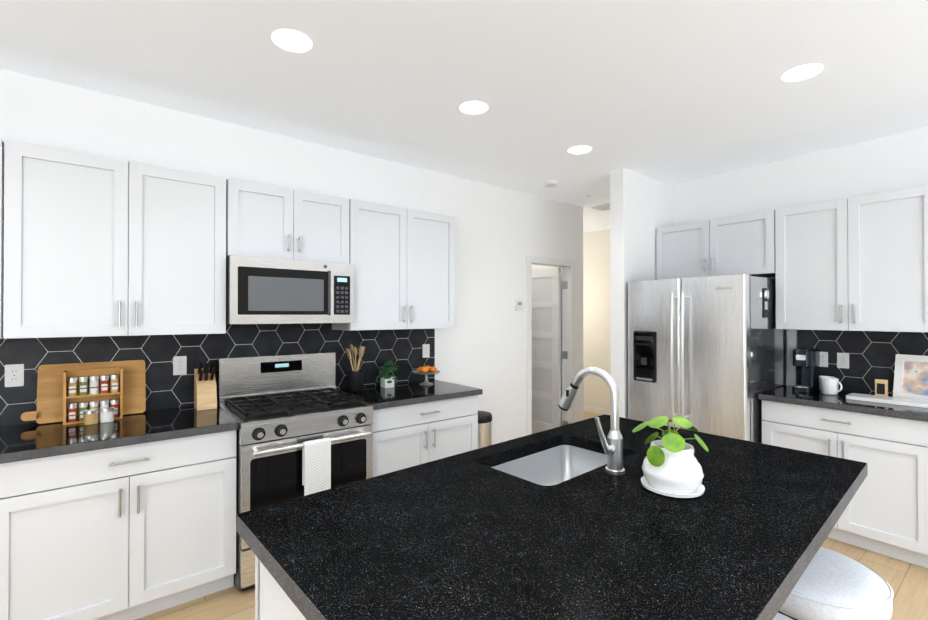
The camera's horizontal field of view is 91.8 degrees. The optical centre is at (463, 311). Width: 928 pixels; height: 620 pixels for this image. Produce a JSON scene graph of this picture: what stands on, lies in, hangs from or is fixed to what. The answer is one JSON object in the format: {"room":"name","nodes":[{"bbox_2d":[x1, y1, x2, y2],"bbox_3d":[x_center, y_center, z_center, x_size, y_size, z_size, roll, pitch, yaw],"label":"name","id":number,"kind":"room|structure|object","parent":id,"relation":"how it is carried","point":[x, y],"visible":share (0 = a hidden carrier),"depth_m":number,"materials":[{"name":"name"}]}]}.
{"room":"kitchen","nodes":[
{"label":"kitchen","id":0,"kind":"room"},
{"bbox_2d":[0,69,587,444],"bbox_3d":[-1.441,0.132,3.099,7.120,2.740,0.120,0,0,-38],"label":"wall","id":1,"kind":"structure","parent":0,"point":[502,233],"depth_m":3.87,"materials":[{"name":"white paint"}]},
{"bbox_2d":[0,140,3,338],"bbox_3d":[-2.570,-0.334,1.896,0.918,0.914,0.360,0,0,-38],"label":"upper cabinet","id":2,"kind":"object","parent":1,"relation":"attached to","point":[1,227],"visible":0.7,"depth_m":2.07,"materials":[{"name":"white wood"}]},
{"bbox_2d":[3,141,225,338],"bbox_3d":[-1.844,-0.331,2.466,0.924,0.914,0.360,0,0,-38],"label":"upper cabinet","id":3,"kind":"object","parent":1,"relation":"attached to","point":[95,246],"visible":1,"depth_m":2.31,"materials":[{"name":"white wood"}]},
{"bbox_2d":[0,324,434,426],"bbox_3d":[-1.653,0.476,2.848,3.546,0.850,0.008,0,0,-38],"label":"tile backsplash","id":4,"kind":"structure","parent":1,"relation":"attached to","point":[166,388],"depth_m":2.82,"materials":[{"name":"tile"}]},
{"bbox_2d":[5,364,23,386],"bbox_3d":[-2.316,0.328,2.317,0.070,0.115,0.008,0,0,-38],"label":"electrical outlet","id":5,"kind":"object","parent":4,"relation":"attached to","point":[14,375],"visible":1,"depth_m":2.31,"materials":[{"name":"white plastic"}]},
{"bbox_2d":[173,356,186,374],"bbox_3d":[-1.746,0.330,2.765,0.070,0.115,0.008,0,0,-38],"label":"electrical outlet","id":6,"kind":"object","parent":4,"relation":"attached to","point":[179,365],"visible":1,"depth_m":2.76,"materials":[{"name":"white plastic"}]},
{"bbox_2d":[422,344,429,357],"bbox_3d":[-0.327,0.337,3.881,0.070,0.115,0.008,0,0,-38],"label":"electrical outlet","id":7,"kind":"object","parent":4,"relation":"attached to","point":[425,350],"visible":1,"depth_m":3.88,"materials":[{"name":"white plastic"}]},
{"bbox_2d":[226,178,348,263],"bbox_3d":[-1.179,-0.556,2.991,0.760,0.456,0.360,0,0,-38],"label":"upper cabinet","id":8,"kind":"object","parent":1,"relation":"attached to","point":[265,221],"visible":0.96,"depth_m":2.85,"materials":[{"name":"white wood"}]},
{"bbox_2d":[226,255,353,324],"bbox_3d":[-1.166,-0.124,2.973,0.758,0.402,0.401,0,0,-38],"label":"over-the-range microwave","id":9,"kind":"object","parent":8,"relation":"attached to","point":[261,290],"visible":1,"depth_m":2.78,"materials":[{"name":"silver metal"}]},
{"bbox_2d":[332,199,454,330],"bbox_3d":[-0.519,-0.324,3.508,0.912,0.914,0.360,0,0,-38],"label":"upper cabinet","id":10,"kind":"object","parent":1,"relation":"attached to","point":[402,260],"visible":0.98,"depth_m":3.36,"materials":[{"name":"white wood"}]},
{"bbox_2d":[515,300,522,309],"bbox_3d":[0.561,-0.069,4.583,0.090,0.110,0.023,0,0,-38],"label":"thermostat","id":11,"kind":"object","parent":1,"relation":"attached to","point":[518,304],"visible":0.98,"depth_m":4.57,"materials":[{"name":"white plastic"}]},
{"bbox_2d":[532,267,560,433],"bbox_3d":[0.876,0.497,5.409,0.123,2.013,0.640,0,0,-38],"label":"pantry door","id":12,"kind":"structure","parent":1,"relation":"in","point":[546,345],"depth_m":5.32,"materials":[{"name":"white wood"}]},
{"bbox_2d":[526,255,574,435],"bbox_3d":[0.918,0.466,4.942,0.780,2.095,0.136,0,0,-38],"label":"door frame","id":13,"kind":"structure","parent":1,"relation":"attached to","point":[568,322],"depth_m":5.10,"materials":[{"name":"white wood"}]},
{"bbox_2d":[0,0,927,232],"bbox_3d":[0.121,-1.292,2.351,8.640,0.100,7.640,0,0,-38],"label":"ceiling","id":14,"kind":"structure","parent":0,"point":[673,92],"depth_m":2.35,"materials":[{"name":"white paint"}]},
{"bbox_2d":[272,29,311,52],"bbox_3d":[-0.789,-1.241,2.068,0.176,0.006,0.176,0,0,-38],"label":"recessed light","id":15,"kind":"object","parent":14,"relation":"in","point":[296,41],"visible":1,"depth_m":2.06,"materials":[{"name":"white plastic"}]},
{"bbox_2d":[459,101,487,114],"bbox_3d":[0.060,-1.237,2.735,0.176,0.006,0.176,0,0,-38],"label":"recessed light","id":16,"kind":"object","parent":14,"relation":"in","point":[473,107],"visible":1,"depth_m":2.72,"materials":[{"name":"white plastic"}]},
{"bbox_2d":[544,181,557,186],"bbox_3d":[0.829,-1.215,4.281,0.130,0.032,0.130,0,0,-38],"label":"smoke detector","id":17,"kind":"object","parent":14,"relation":"attached to","point":[550,183],"visible":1,"depth_m":4.24,"materials":[{"name":"white plastic"}]},
{"bbox_2d":[568,146,591,153],"bbox_3d":[0.884,-1.233,3.434,0.176,0.006,0.176,0,0,-38],"label":"recessed light","id":18,"kind":"object","parent":14,"relation":"in","point":[580,149],"visible":1,"depth_m":3.41,"materials":[{"name":"white plastic"}]},
{"bbox_2d":[591,203,609,210],"bbox_3d":[1.691,-1.217,5.207,0.240,0.016,0.350,0,0,-38],"label":"ceiling vent","id":19,"kind":"object","parent":14,"relation":"in","point":[605,207],"visible":0.54,"depth_m":5.23,"materials":[{"name":"white plastic"}]},
{"bbox_2d":[781,64,822,81],"bbox_3d":[1.757,-1.239,2.340,0.176,0.006,0.176,0,0,-38],"label":"recessed light","id":20,"kind":"object","parent":14,"relation":"in","point":[800,72],"visible":1,"depth_m":2.33,"materials":[{"name":"white"}]},
{"bbox_2d":[135,411,927,619],"bbox_3d":[0.121,1.548,2.334,8.640,0.100,7.640,0,0,-38],"label":"floor","id":21,"kind":"structure","parent":0,"point":[907,582],"depth_m":2.36,"materials":[{"name":"brown wood"}]},
{"bbox_2d":[0,430,235,619],"bbox_3d":[-1.755,1.061,2.344,0.924,0.874,0.650,0,0,-38],"label":"base cabinet","id":22,"kind":"object","parent":21,"relation":"on","point":[132,532],"visible":1,"depth_m":2.09,"materials":[{"name":"white wood"}]},
{"bbox_2d":[0,404,238,463],"bbox_3d":[-2.118,0.601,2.064,1.848,0.040,0.645,0,0,-38],"label":"countertop","id":23,"kind":"structure","parent":22,"relation":"on","point":[22,442],"depth_m":2.20,"materials":[{"name":"black stone"}]},
{"bbox_2d":[21,360,145,423],"bbox_3d":[-2.063,0.431,2.466,0.518,0.302,0.081,0,0,-38],"label":"cutting board","id":24,"kind":"object","parent":23,"relation":"on","point":[50,394],"visible":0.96,"depth_m":2.41,"materials":[{"name":"brown wood"}]},
{"bbox_2d":[63,367,122,424],"bbox_3d":[-1.984,0.446,2.413,0.245,0.272,0.072,0,0,-38],"label":"spice rack","id":25,"kind":"object","parent":23,"relation":"on","point":[91,389],"visible":0.9,"depth_m":2.40,"materials":[{"name":"brown wood"}]},
{"bbox_2d":[83,407,113,424],"bbox_3d":[-1.919,0.546,2.366,0.127,0.072,0.062,0,0,-44],"label":"jars","id":26,"kind":"object","parent":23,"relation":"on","point":[90,416],"visible":0.98,"depth_m":2.35,"materials":[{"name":"white"}]},
{"bbox_2d":[194,361,216,410],"bbox_3d":[-1.569,0.443,2.733,0.105,0.282,0.134,0,0,-38],"label":"knife block","id":27,"kind":"object","parent":23,"relation":"on","point":[205,391],"visible":1,"depth_m":2.71,"materials":[{"name":"brown wood"}]},
{"bbox_2d":[218,352,372,590],"bbox_3d":[-1.050,0.898,2.819,0.758,1.205,0.726,0,0,-38],"label":"gas range","id":28,"kind":"object","parent":21,"relation":"on","point":[280,409],"visible":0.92,"depth_m":2.67,"materials":[{"name":"silver metal"}]},
{"bbox_2d":[302,437,330,495],"bbox_3d":[-0.833,0.876,2.545,0.150,0.306,0.039,0,0,-38],"label":"hanging towel","id":29,"kind":"object","parent":28,"relation":"hanging from","point":[316,465],"visible":0.88,"depth_m":2.52,"materials":[{"name":"white fabric"}]},
{"bbox_2d":[370,395,477,476],"bbox_3d":[-0.429,1.067,3.386,0.912,0.874,0.650,0,0,-38],"label":"base cabinet","id":30,"kind":"object","parent":21,"relation":"on","point":[406,436],"visible":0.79,"depth_m":3.13,"materials":[{"name":"white"}]},
{"bbox_2d":[338,380,482,409],"bbox_3d":[-0.424,0.609,3.397,0.933,0.040,0.645,0,0,-38],"label":"countertop","id":31,"kind":"structure","parent":30,"relation":"on","point":[398,394],"depth_m":3.28,"materials":[{"name":"black stone"}]},
{"bbox_2d":[346,344,364,391],"bbox_3d":[-0.807,0.415,3.354,0.160,0.346,0.142,0,0,-38],"label":"utensil crock","id":32,"kind":"object","parent":31,"relation":"on","point":[355,379],"visible":1,"depth_m":3.32,"materials":[{"name":"black ceramic"}]},
{"bbox_2d":[375,360,398,387],"bbox_3d":[-0.594,0.483,3.518,0.194,0.212,0.175,0,0,-38],"label":"herb plant","id":33,"kind":"object","parent":31,"relation":"on","point":[386,380],"visible":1,"depth_m":3.50,"materials":[{"name":"green plant"}]},
{"bbox_2d":[412,370,439,385],"bbox_3d":[-0.306,0.536,3.652,0.224,0.107,0.224,0,0,-38],"label":"cake stand","id":34,"kind":"object","parent":31,"relation":"on","point":[426,382],"visible":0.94,"depth_m":3.63,"materials":[{"name":"grey"}]},
{"bbox_2d":[417,364,436,372],"bbox_3d":[-0.306,0.457,3.654,0.146,0.065,0.131,0,0,-38],"label":"pumpkins","id":35,"kind":"object","parent":34,"relation":"on","point":[424,369],"visible":1,"depth_m":3.63,"materials":[{"name":"orange"}]},
{"bbox_2d":[255,445,606,619],"bbox_3d":[0.302,1.060,1.658,1.850,0.867,0.676,0,0,-41],"label":"kitchen island","id":36,"kind":"object","parent":21,"relation":"on","point":[547,467],"visible":0.12,"depth_m":1.97,"materials":[{"name":"white"}]},
{"bbox_2d":[236,414,867,619],"bbox_3d":[0.447,0.600,1.497,1.930,0.050,1.120,0,0,-41],"label":"island countertop","id":37,"kind":"structure","parent":36,"relation":"on","point":[471,535],"depth_m":1.15,"materials":[{"name":"black stone"}]},
{"bbox_2d":[491,445,606,485],"bbox_3d":[0.377,0.715,1.806,0.662,0.176,0.446,0,0,-38],"label":"sink","id":38,"kind":"object","parent":37,"relation":"in","point":[555,465],"depth_m":2.05,"materials":[{"name":"silver metal"}]},
{"bbox_2d":[558,367,624,474],"bbox_3d":[0.454,0.390,1.680,0.129,0.370,0.278,0,0,-38],"label":"faucet","id":39,"kind":"object","parent":37,"relation":"on","point":[612,445],"visible":1,"depth_m":1.60,"materials":[{"name":"silver metal"}]},
{"bbox_2d":[632,416,708,497],"bbox_3d":[0.675,0.454,1.469,0.199,0.238,0.209,0,0,-38],"label":"potted plant","id":40,"kind":"object","parent":37,"relation":"on","point":[671,466],"visible":1,"depth_m":1.41,"materials":[{"name":"white ceramic"}]},
{"bbox_2d":[478,410,491,448],"bbox_3d":[0.117,1.171,3.757,0.258,0.666,0.289,0,0,-38],"label":"trash can","id":41,"kind":"object","parent":21,"relation":"on","point":[484,428],"visible":0.27,"depth_m":3.67,"materials":[{"name":"silver metal"}]},
{"bbox_2d":[628,274,785,442],"bbox_3d":[1.974,0.623,3.721,0.888,1.765,0.920,0,0,-38],"label":"refrigerator","id":42,"kind":"object","parent":21,"relation":"on","point":[707,355],"visible":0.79,"depth_m":3.39,"materials":[{"name":"silver metal"}]},
{"bbox_2d":[763,288,768,317],"bbox_3d":[2.250,-0.066,3.348,0.070,0.220,0.020,0,0,-38],"label":"bottle opener","id":43,"kind":"object","parent":42,"relation":"attached to","point":[765,302],"visible":1,"depth_m":3.34,"materials":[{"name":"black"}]},
{"bbox_2d":[773,612,793,619],"bbox_3d":[0.743,1.163,1.136,0.407,0.655,0.407,0,0,-38],"label":"stool","id":44,"kind":"object","parent":21,"relation":"on","point":[779,616],"visible":0.08,"depth_m":1.24,"materials":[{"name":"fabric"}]},
{"bbox_2d":[778,547,893,619],"bbox_3d":[1.148,1.165,1.494,0.407,0.655,0.407,0,0,-38],"label":"stool","id":45,"kind":"object","parent":21,"relation":"on","point":[832,585],"visible":0.46,"depth_m":1.36,"materials":[{"name":"fabric"}]},
{"bbox_2d":[762,400,927,567],"bbox_3d":[2.634,1.065,3.079,0.650,0.874,0.860,0,0,-38],"label":"base cabinet","id":46,"kind":"object","parent":21,"relation":"on","point":[885,512],"visible":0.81,"depth_m":2.77,"materials":[{"name":"white wood"}]},
{"bbox_3d":[3.179,1.061,2.386,0.651,0.874,0.900,0,0,-38],"label":"base cabinet","id":47,"kind":"object","parent":21,"relation":"on","visible":0},
{"bbox_2d":[758,385,927,420],"bbox_3d":[3.196,0.603,2.372,0.645,0.040,2.690,0,0,-38],"label":"countertop","id":48,"kind":"structure","parent":47,"relation":"on","point":[816,398],"depth_m":2.93,"materials":[{"name":"black stone"}]},
{"bbox_2d":[792,347,819,391],"bbox_3d":[2.591,0.432,3.405,0.270,0.312,0.116,0,0,-38],"label":"coffee maker","id":49,"kind":"object","parent":48,"relation":"on","point":[806,360],"visible":0.96,"depth_m":3.37,"materials":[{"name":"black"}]},
{"bbox_2d":[818,376,835,390],"bbox_3d":[2.679,0.532,3.315,0.129,0.110,0.101,0,0,-38],"label":"mug","id":50,"kind":"object","parent":48,"relation":"on","point":[820,383],"visible":0.21,"depth_m":3.32,"materials":[{"name":"white ceramic"}]},
{"bbox_2d":[820,377,842,394],"bbox_3d":[2.611,0.529,3.194,0.105,0.115,0.131,0,0,-38],"label":"mug","id":51,"kind":"object","parent":48,"relation":"on","point":[829,385],"visible":1,"depth_m":3.17,"materials":[{"name":"white ceramic"}]},
{"bbox_2d":[875,379,887,395],"bbox_3d":[2.832,0.523,3.054,0.055,0.125,0.060,0,0,-38],"label":"phone stand","id":52,"kind":"object","parent":48,"relation":"on","point":[881,387],"visible":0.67,"depth_m":3.04,"materials":[{"name":"brown wood"}]},
{"bbox_2d":[846,393,927,407],"bbox_3d":[2.787,0.574,2.897,0.180,0.022,0.480,0,0,-38],"label":"serving tray","id":53,"kind":"object","parent":48,"relation":"on","point":[891,400],"visible":1,"depth_m":2.89,"materials":[{"name":"white ceramic"}]},
{"bbox_2d":[893,354,927,400],"bbox_3d":[2.999,0.435,2.955,0.108,0.299,0.245,0,0,-26],"label":"picture frame","id":54,"kind":"object","parent":48,"relation":"on","point":[910,376],"visible":0.9,"depth_m":2.98,"materials":[{"name":"white wood"}]},
{"bbox_2d":[584,229,607,409],"bbox_3d":[2.159,0.153,6.642,0.120,2.740,3.400,0,0,-38],"label":"wall","id":55,"kind":"structure","parent":0,"point":[595,242],"depth_m":6.76,"materials":[{"name":"white paint"}]},
{"bbox_2d":[584,405,610,414],"bbox_3d":[2.104,1.480,6.597,0.012,0.085,3.150,0,0,-38],"label":"baseboard","id":56,"kind":"structure","parent":55,"relation":"attached to","point":[596,410],"depth_m":6.71,"materials":[{"name":"white wood"}]},
{"bbox_2d":[601,333,604,340],"bbox_3d":[2.059,0.373,6.664,0.008,0.115,0.070,0,0,-38],"label":"hall light switch","id":57,"kind":"object","parent":55,"relation":"attached to","point":[602,336],"visible":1,"depth_m":6.66,"materials":[{"name":"white plastic"}]},
{"bbox_2d":[608,168,671,418],"bbox_3d":[1.660,0.138,4.170,0.840,2.740,0.130,0,0,-38],"label":"wall","id":58,"kind":"structure","parent":0,"point":[640,204],"depth_m":3.95,"materials":[{"name":"white paint"}]},
{"bbox_2d":[672,128,927,385],"bbox_3d":[3.353,0.130,2.810,0.120,2.740,4.100,0,0,-38],"label":"wall","id":59,"kind":"structure","parent":0,"point":[899,161],"depth_m":3.53,"materials":[{"name":"white paint"}]},
{"bbox_2d":[656,210,775,279],"bbox_3d":[2.188,-0.536,3.891,0.360,0.486,0.948,0,0,-38],"label":"upper cabinet","id":60,"kind":"object","parent":59,"relation":"attached to","point":[739,244],"visible":0.92,"depth_m":3.75,"materials":[{"name":"white wood"}]},
{"bbox_2d":[787,329,797,385],"bbox_3d":[2.628,0.362,3.601,0.040,0.456,0.058,0,0,-38],"label":"trim","id":61,"kind":"structure","parent":59,"relation":"attached to","point":[792,376],"depth_m":3.59,"materials":[{"name":"white"}]},
{"bbox_2d":[775,185,927,331],"bbox_3d":[2.748,-0.326,3.177,0.360,0.914,0.860,0,0,-38],"label":"upper cabinet","id":62,"kind":"object","parent":59,"relation":"attached to","point":[858,263],"visible":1,"depth_m":3.05,"materials":[{"name":"white"}]},
{"bbox_2d":[797,330,927,395],"bbox_3d":[3.472,0.359,2.553,0.008,0.520,2.630,0,0,-38],"label":"tile backsplash","id":63,"kind":"structure","parent":59,"relation":"attached to","point":[872,355],"depth_m":3.27,"materials":[{"name":"tile"}]},
{"bbox_2d":[820,352,827,366],"bbox_3d":[2.751,0.364,3.455,0.008,0.115,0.070,0,0,-38],"label":"outlet","id":64,"kind":"object","parent":63,"relation":"attached to","point":[823,359],"visible":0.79,"depth_m":3.44,"materials":[{"name":"white plastic"}]},
{"bbox_2d":[837,353,848,368],"bbox_3d":[2.829,0.364,3.357,0.008,0.115,0.070,0,0,-38],"label":"outlet","id":65,"kind":"object","parent":63,"relation":"attached to","point":[842,360],"visible":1,"depth_m":3.35,"materials":[{"name":"white plastic"}]}
]}

